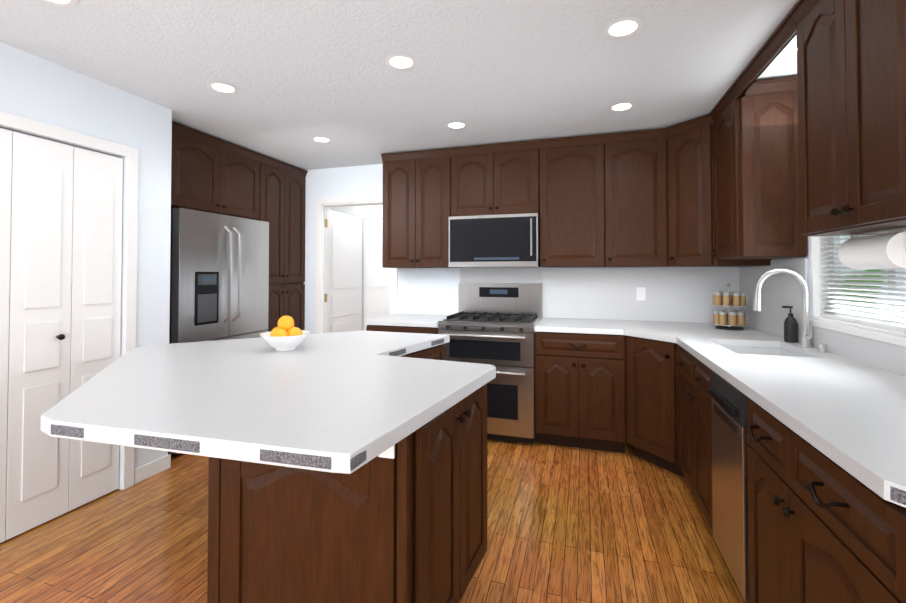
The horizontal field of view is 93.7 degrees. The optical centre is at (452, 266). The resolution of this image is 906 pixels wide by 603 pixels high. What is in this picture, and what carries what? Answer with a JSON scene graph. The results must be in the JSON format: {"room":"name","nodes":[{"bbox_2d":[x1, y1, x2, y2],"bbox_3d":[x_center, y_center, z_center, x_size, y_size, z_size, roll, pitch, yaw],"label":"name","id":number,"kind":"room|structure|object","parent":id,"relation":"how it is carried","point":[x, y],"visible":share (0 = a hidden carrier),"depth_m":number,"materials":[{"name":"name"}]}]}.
{"room":"kitchen","nodes":[
{"label":"kitchen","id":0,"kind":"room"},
{"bbox_2d":[0,42,171,489],"bbox_3d":[-2.694,0.107,0.544,0.120,2.420,4.910,0,-1,17],"label":"wall","id":1,"kind":"structure","parent":0,"point":[36,88],"depth_m":2.62,"materials":[{"name":"white paint"}]},
{"bbox_2d":[0,128,122,542],"bbox_3d":[-2.160,0.333,2.075,0.087,2.000,1.049,0,-1,17],"label":"bifold closet doors","id":2,"kind":"structure","parent":1,"relation":"in","point":[60,260],"depth_m":2.24,"materials":[{"name":"white paint"}]},
{"bbox_2d":[0,111,170,489],"bbox_3d":[-2.609,0.276,0.584,0.018,2.085,4.802,0,-1,17],"label":"door frame","id":3,"kind":"structure","parent":1,"relation":"attached to","point":[130,475],"depth_m":2.59,"materials":[{"name":"white paint"}]},
{"bbox_2d":[171,121,262,220],"bbox_3d":[-2.240,-0.734,3.590,0.678,0.604,0.910,0,-1,17],"label":"upper cabinet","id":4,"kind":"object","parent":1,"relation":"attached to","point":[211,174],"depth_m":3.44,"materials":[{"name":"brown wood"}]},
{"bbox_2d":[0,436,748,602],"bbox_3d":[-0.623,1.391,1.931,4.970,0.100,8.820,0,-1,17],"label":"floor","id":5,"kind":"structure","parent":0,"point":[565,524],"depth_m":2.07,"materials":[{"name":"brown wood"}]},
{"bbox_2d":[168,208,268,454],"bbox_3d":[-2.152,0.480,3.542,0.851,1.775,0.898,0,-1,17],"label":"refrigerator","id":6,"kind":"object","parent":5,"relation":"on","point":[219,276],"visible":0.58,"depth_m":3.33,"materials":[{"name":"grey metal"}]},
{"bbox_2d":[263,155,306,331],"bbox_3d":[-2.007,0.179,4.333,0.678,2.404,0.674,0,-1,17],"label":"tall cabinet","id":7,"kind":"object","parent":5,"relation":"on","point":[283,184],"depth_m":4.25,"materials":[{"name":"brown wood"}]},
{"bbox_2d":[207,391,486,602],"bbox_3d":[-0.399,0.911,2.093,1.204,0.864,1.596,0,-1,17],"label":"kitchen island","id":8,"kind":"object","parent":5,"relation":"on","point":[271,539],"depth_m":1.32,"materials":[{"name":"brown wood"}]},
{"bbox_2d":[40,331,495,498],"bbox_3d":[-0.778,0.455,2.028,1.968,0.045,1.861,0,-1,17],"label":"island countertop","id":9,"kind":"structure","parent":8,"relation":"on","point":[354,410],"depth_m":1.33,"materials":[{"name":"white stone"}]},
{"bbox_2d":[260,316,310,350],"bbox_3d":[-0.870,0.346,2.212,0.250,0.177,0.250,0,-1,17],"label":"fruit bowl","id":10,"kind":"object","parent":9,"relation":"on","point":[285,335],"visible":1,"depth_m":2.16,"materials":[{"name":"white ceramic"}]},
{"bbox_2d":[366,325,438,333],"bbox_3d":[-0.338,0.938,3.820,0.650,0.869,0.648,0,-1,17],"label":"base cabinet","id":11,"kind":"object","parent":5,"relation":"on","point":[405,329],"depth_m":3.52,"materials":[{"name":"brown wood"}]},
{"bbox_2d":[438,283,541,443],"bbox_3d":[0.328,0.761,3.571,0.762,1.215,0.706,0,-1,17],"label":"range","id":12,"kind":"object","parent":5,"relation":"on","point":[493,324],"visible":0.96,"depth_m":3.28,"materials":[{"name":"grey metal"}]},
{"bbox_2d":[535,331,613,451],"bbox_3d":[1.031,0.931,3.369,0.691,0.869,0.706,0,-1,17],"label":"base cabinet","id":13,"kind":"object","parent":5,"relation":"on","point":[574,372],"depth_m":3.11,"materials":[{"name":"brown wood"}]},
{"bbox_2d":[614,335,689,486],"bbox_3d":[1.387,0.926,3.110,0.386,0.869,0.992,0,-1,17],"label":"base cabinet","id":14,"kind":"object","parent":5,"relation":"on","point":[652,377],"depth_m":2.81,"materials":[{"name":"brown wood"}]},
{"bbox_2d":[365,258,905,507],"bbox_3d":[0.433,0.622,2.388,2.968,1.452,2.948,0,-1,17],"label":"countertop","id":15,"kind":"structure","parent":14,"relation":"on","point":[841,402],"depth_m":2.37,"materials":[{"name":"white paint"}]},
{"bbox_2d":[711,284,747,329],"bbox_3d":[1.978,0.287,3.044,0.224,0.322,0.224,0,-1,17],"label":"spice rack","id":16,"kind":"object","parent":15,"relation":"on","point":[728,319],"visible":1,"depth_m":2.98,"materials":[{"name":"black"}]},
{"bbox_2d":[752,268,826,352],"bbox_3d":[1.777,0.223,2.251,0.278,0.424,0.220,0,-1,17],"label":"faucet","id":17,"kind":"object","parent":15,"relation":"on","point":[806,332],"visible":1,"depth_m":2.29,"materials":[{"name":"silver metal"}]},
{"bbox_2d":[782,306,797,342],"bbox_3d":[1.948,0.335,2.455,0.072,0.207,0.064,0,-1,17],"label":"soap dispenser","id":18,"kind":"object","parent":15,"relation":"on","point":[790,329],"visible":1,"depth_m":2.43,"materials":[{"name":"black plastic"}]},
{"bbox_2d":[708,371,749,601],"bbox_3d":[1.385,0.903,1.646,0.611,0.866,0.394,0,-1,17],"label":"dishwasher","id":19,"kind":"object","parent":5,"relation":"on","point":[729,468],"visible":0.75,"depth_m":1.67,"materials":[{"name":"grey metal"}]},
{"bbox_2d":[690,346,801,492],"bbox_3d":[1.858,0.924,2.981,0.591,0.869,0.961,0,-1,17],"label":"base cabinet","id":20,"kind":"object","parent":5,"relation":"on","point":[700,374],"depth_m":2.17,"materials":[{"name":"brown wood"}]},
{"bbox_2d":[747,398,773,602],"bbox_3d":[1.304,0.895,1.250,0.633,0.869,0.395,0,-1,17],"label":"base cabinet","id":21,"kind":"object","parent":5,"relation":"on","point":[760,539],"depth_m":1.42,"materials":[{"name":"brown wood"}]},
{"bbox_2d":[770,414,905,602],"bbox_3d":[1.198,0.889,0.908,0.633,0.869,0.560,0,-1,17],"label":"base cabinet","id":22,"kind":"object","parent":5,"relation":"on","point":[822,528],"depth_m":1.02,"materials":[{"name":"brown wood"}]},
{"bbox_2d":[0,0,797,169],"bbox_3d":[-0.623,-1.129,1.974,4.970,0.100,8.820,0,-1,17],"label":"ceiling","id":23,"kind":"structure","parent":0,"point":[299,74],"depth_m":2.24,"materials":[{"name":"white paint"}]},
{"bbox_2d":[42,0,77,6],"bbox_3d":[-1.598,-1.080,1.682,0.170,0.004,0.170,0,-1,17],"label":"recessed light","id":24,"kind":"object","parent":23,"relation":"in","point":[68,3],"visible":1,"depth_m":1.74,"materials":[{"name":"white paint"}]},
{"bbox_2d":[207,82,238,93],"bbox_3d":[-1.376,-1.065,2.542,0.170,0.004,0.170,0,-1,17],"label":"recessed light","id":25,"kind":"object","parent":23,"relation":"in","point":[222,87],"visible":1,"depth_m":2.54,"materials":[{"name":"white paint"}]},
{"bbox_2d":[311,136,331,142],"bbox_3d":[-1.091,-1.049,3.524,0.170,0.004,0.170,0,-1,17],"label":"recessed light","id":26,"kind":"object","parent":23,"relation":"in","point":[321,139],"visible":1,"depth_m":3.52,"materials":[{"name":"white paint"}]},
{"bbox_2d":[385,54,416,69],"bbox_3d":[-0.273,-1.071,2.233,0.170,0.004,0.170,0,-1,17],"label":"recessed light","id":27,"kind":"object","parent":23,"relation":"in","point":[400,62],"visible":1,"depth_m":2.23,"materials":[{"name":"white paint"}]},
{"bbox_2d":[445,121,467,128],"bbox_3d":[0.026,-1.054,3.185,0.170,0.004,0.170,0,-1,17],"label":"recessed light","id":28,"kind":"object","parent":23,"relation":"in","point":[456,125],"visible":1,"depth_m":3.19,"materials":[{"name":"white paint"}]},
{"bbox_2d":[608,102,634,111],"bbox_3d":[1.123,-1.060,2.832,0.170,0.004,0.170,0,-1,17],"label":"recessed light","id":29,"kind":"object","parent":23,"relation":"in","point":[621,106],"visible":1,"depth_m":2.83,"materials":[{"name":"white paint"}]},
{"bbox_2d":[603,17,642,38],"bbox_3d":[0.769,-1.076,1.924,0.170,0.004,0.170,0,-1,17],"label":"recessed light","id":30,"kind":"object","parent":23,"relation":"in","point":[623,28],"visible":1,"depth_m":1.92,"materials":[{"name":"white paint"}]},
{"bbox_2d":[785,45,796,56],"bbox_3d":[1.741,-1.073,2.093,0.170,0.004,0.170,0,-1,17],"label":"recessed light","id":31,"kind":"object","parent":23,"relation":"in","point":[791,52],"visible":0.29,"depth_m":2.13,"materials":[{"name":"white paint"}]},
{"bbox_2d":[304,164,696,333],"bbox_3d":[-0.023,0.168,4.143,4.830,2.420,0.120,0,-1,17],"label":"wall","id":32,"kind":"structure","parent":0,"point":[420,290],"depth_m":4.37,"materials":[{"name":"white paint"}]},
{"bbox_2d":[324,219,327,301],"bbox_3d":[-1.361,0.315,4.544,0.004,1.640,0.045,0,-1,17],"label":"door hinge","id":33,"kind":"object","parent":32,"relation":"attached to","point":[325,295],"depth_m":4.54,"materials":[{"name":"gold metal"}]},
{"bbox_2d":[315,194,397,333],"bbox_3d":[-1.015,0.328,4.435,1.000,2.110,0.138,0,-1,17],"label":"door frame","id":34,"kind":"structure","parent":32,"relation":"attached to","point":[322,205],"depth_m":4.49,"materials":[{"name":"white paint"}]},
{"bbox_2d":[329,210,389,332],"bbox_3d":[-1.174,0.353,5.040,0.920,2.080,0.905,0,-1,17],"label":"hall door","id":35,"kind":"structure","parent":32,"relation":"in","point":[359,284],"depth_m":5.24,"materials":[{"name":"white paint"}]},
{"bbox_2d":[381,150,420,267],"bbox_3d":[-0.417,-0.506,4.027,0.391,1.044,0.347,0,-1,17],"label":"upper cabinet","id":36,"kind":"object","parent":32,"relation":"attached to","point":[401,247],"depth_m":3.86,"materials":[{"name":"brown wood"}]},
{"bbox_2d":[421,147,458,267],"bbox_3d":[-0.127,-0.508,3.938,0.456,1.044,0.347,0,-1,17],"label":"upper cabinet","id":37,"kind":"object","parent":32,"relation":"attached to","point":[438,166],"depth_m":3.76,"materials":[{"name":"brown wood"}]},
{"bbox_2d":[457,143,500,215],"bbox_3d":[0.242,-0.730,3.828,0.442,0.604,0.347,0,-1,17],"label":"upper cabinet","id":38,"kind":"object","parent":32,"relation":"attached to","point":[478,166],"depth_m":3.65,"materials":[{"name":"brown wood"}]},
{"bbox_2d":[448,213,539,267],"bbox_3d":[0.379,-0.208,3.720,0.757,0.433,0.452,0,-1,17],"label":"microwave","id":39,"kind":"object","parent":38,"relation":"attached to","point":[490,241],"visible":0.98,"depth_m":3.53,"materials":[{"name":"grey metal"}]},
{"bbox_2d":[501,140,540,215],"bbox_3d":[0.549,-0.731,3.733,0.441,0.604,0.347,0,-1,17],"label":"upper cabinet","id":40,"kind":"object","parent":32,"relation":"attached to","point":[520,160],"depth_m":3.55,"materials":[{"name":"brown wood"}]},
{"bbox_2d":[540,135,592,267],"bbox_3d":[1.004,-0.514,3.590,0.636,1.044,0.347,0,-1,17],"label":"upper cabinet","id":41,"kind":"object","parent":32,"relation":"attached to","point":[566,218],"depth_m":3.43,"materials":[{"name":"brown wood"}]},
{"bbox_2d":[593,129,656,266],"bbox_3d":[1.447,-0.517,3.425,0.564,1.044,0.402,0,-1,17],"label":"upper cabinet","id":42,"kind":"object","parent":32,"relation":"attached to","point":[624,163],"depth_m":3.30,"materials":[{"name":"brown wood"}]},
{"bbox_2d":[746,236,882,332],"bbox_3d":[1.389,0.102,0.246,0.120,2.420,6.740,0,-1,17],"label":"wall","id":43,"kind":"structure","parent":0,"point":[809,256],"depth_m":2.35,"materials":[{"name":"white paint"}]},
{"bbox_2d":[657,109,770,266],"bbox_3d":[1.877,-0.521,3.160,0.645,1.044,0.655,0,-1,17],"label":"upper cabinet","id":44,"kind":"object","parent":43,"relation":"attached to","point":[684,149],"depth_m":3.07,"materials":[{"name":"brown wood"}]},
{"bbox_2d":[713,77,807,259],"bbox_3d":[1.877,-0.550,2.635,0.337,1.004,0.476,0,-1,17],"label":"upper cabinet","id":45,"kind":"object","parent":43,"relation":"attached to","point":[748,170],"depth_m":2.43,"materials":[{"name":"brown wood"}]},
{"bbox_2d":[789,0,896,239],"bbox_3d":[1.536,-0.599,1.529,0.337,0.944,0.404,0,-1,17],"label":"upper cabinet","id":46,"kind":"object","parent":43,"relation":"attached to","point":[808,90],"depth_m":1.67,"materials":[{"name":"brown wood"}]},
{"bbox_2d":[838,231,905,268],"bbox_3d":[1.542,-0.057,1.530,0.124,0.136,0.316,0,-1,17],"label":"paper towel holder","id":47,"kind":"object","parent":46,"relation":"attached to","point":[885,251],"visible":1,"depth_m":1.49,"materials":[{"name":"white paper"}]},
{"bbox_2d":[809,236,905,346],"bbox_3d":[1.869,-0.234,1.846,0.140,1.095,1.050,0,-1,17],"label":"window frame","id":48,"kind":"structure","parent":43,"relation":"attached to","point":[890,336],"depth_m":2.27,"materials":[{"name":"white paint"}]},
{"bbox_2d":[825,0,905,235],"bbox_3d":[1.444,-0.604,1.230,0.337,0.944,0.462,0,-1,17],"label":"upper cabinet","id":49,"kind":"object","parent":43,"relation":"attached to","point":[862,50],"depth_m":1.37,"materials":[{"name":"brown wood"}]},
{"bbox_2d":[829,235,905,323],"bbox_3d":[1.910,-0.251,1.834,0.036,1.034,0.964,0,-1,17],"label":"window","id":50,"kind":"structure","parent":43,"relation":"in","point":[835,242],"depth_m":2.09,"materials":[{"name":"white paint"}]},
{"bbox_2d":[819,235,905,331],"bbox_3d":[1.865,-0.250,1.848,0.052,1.033,0.960,0,-1,17],"label":"window blinds","id":51,"kind":"object","parent":50,"relation":"attached to","point":[879,322],"visible":0.38,"depth_m":1.97,"materials":[{"name":"white paint"}]},
{"bbox_2d":[893,0,905,223],"bbox_3d":[1.352,-0.609,0.930,0.337,0.944,0.404,0,-1,17],"label":"upper cabinet","id":52,"kind":"object","parent":43,"relation":"attached to","point":[899,6],"depth_m":1.20,"materials":[{"name":"brown wood"}]}
]}

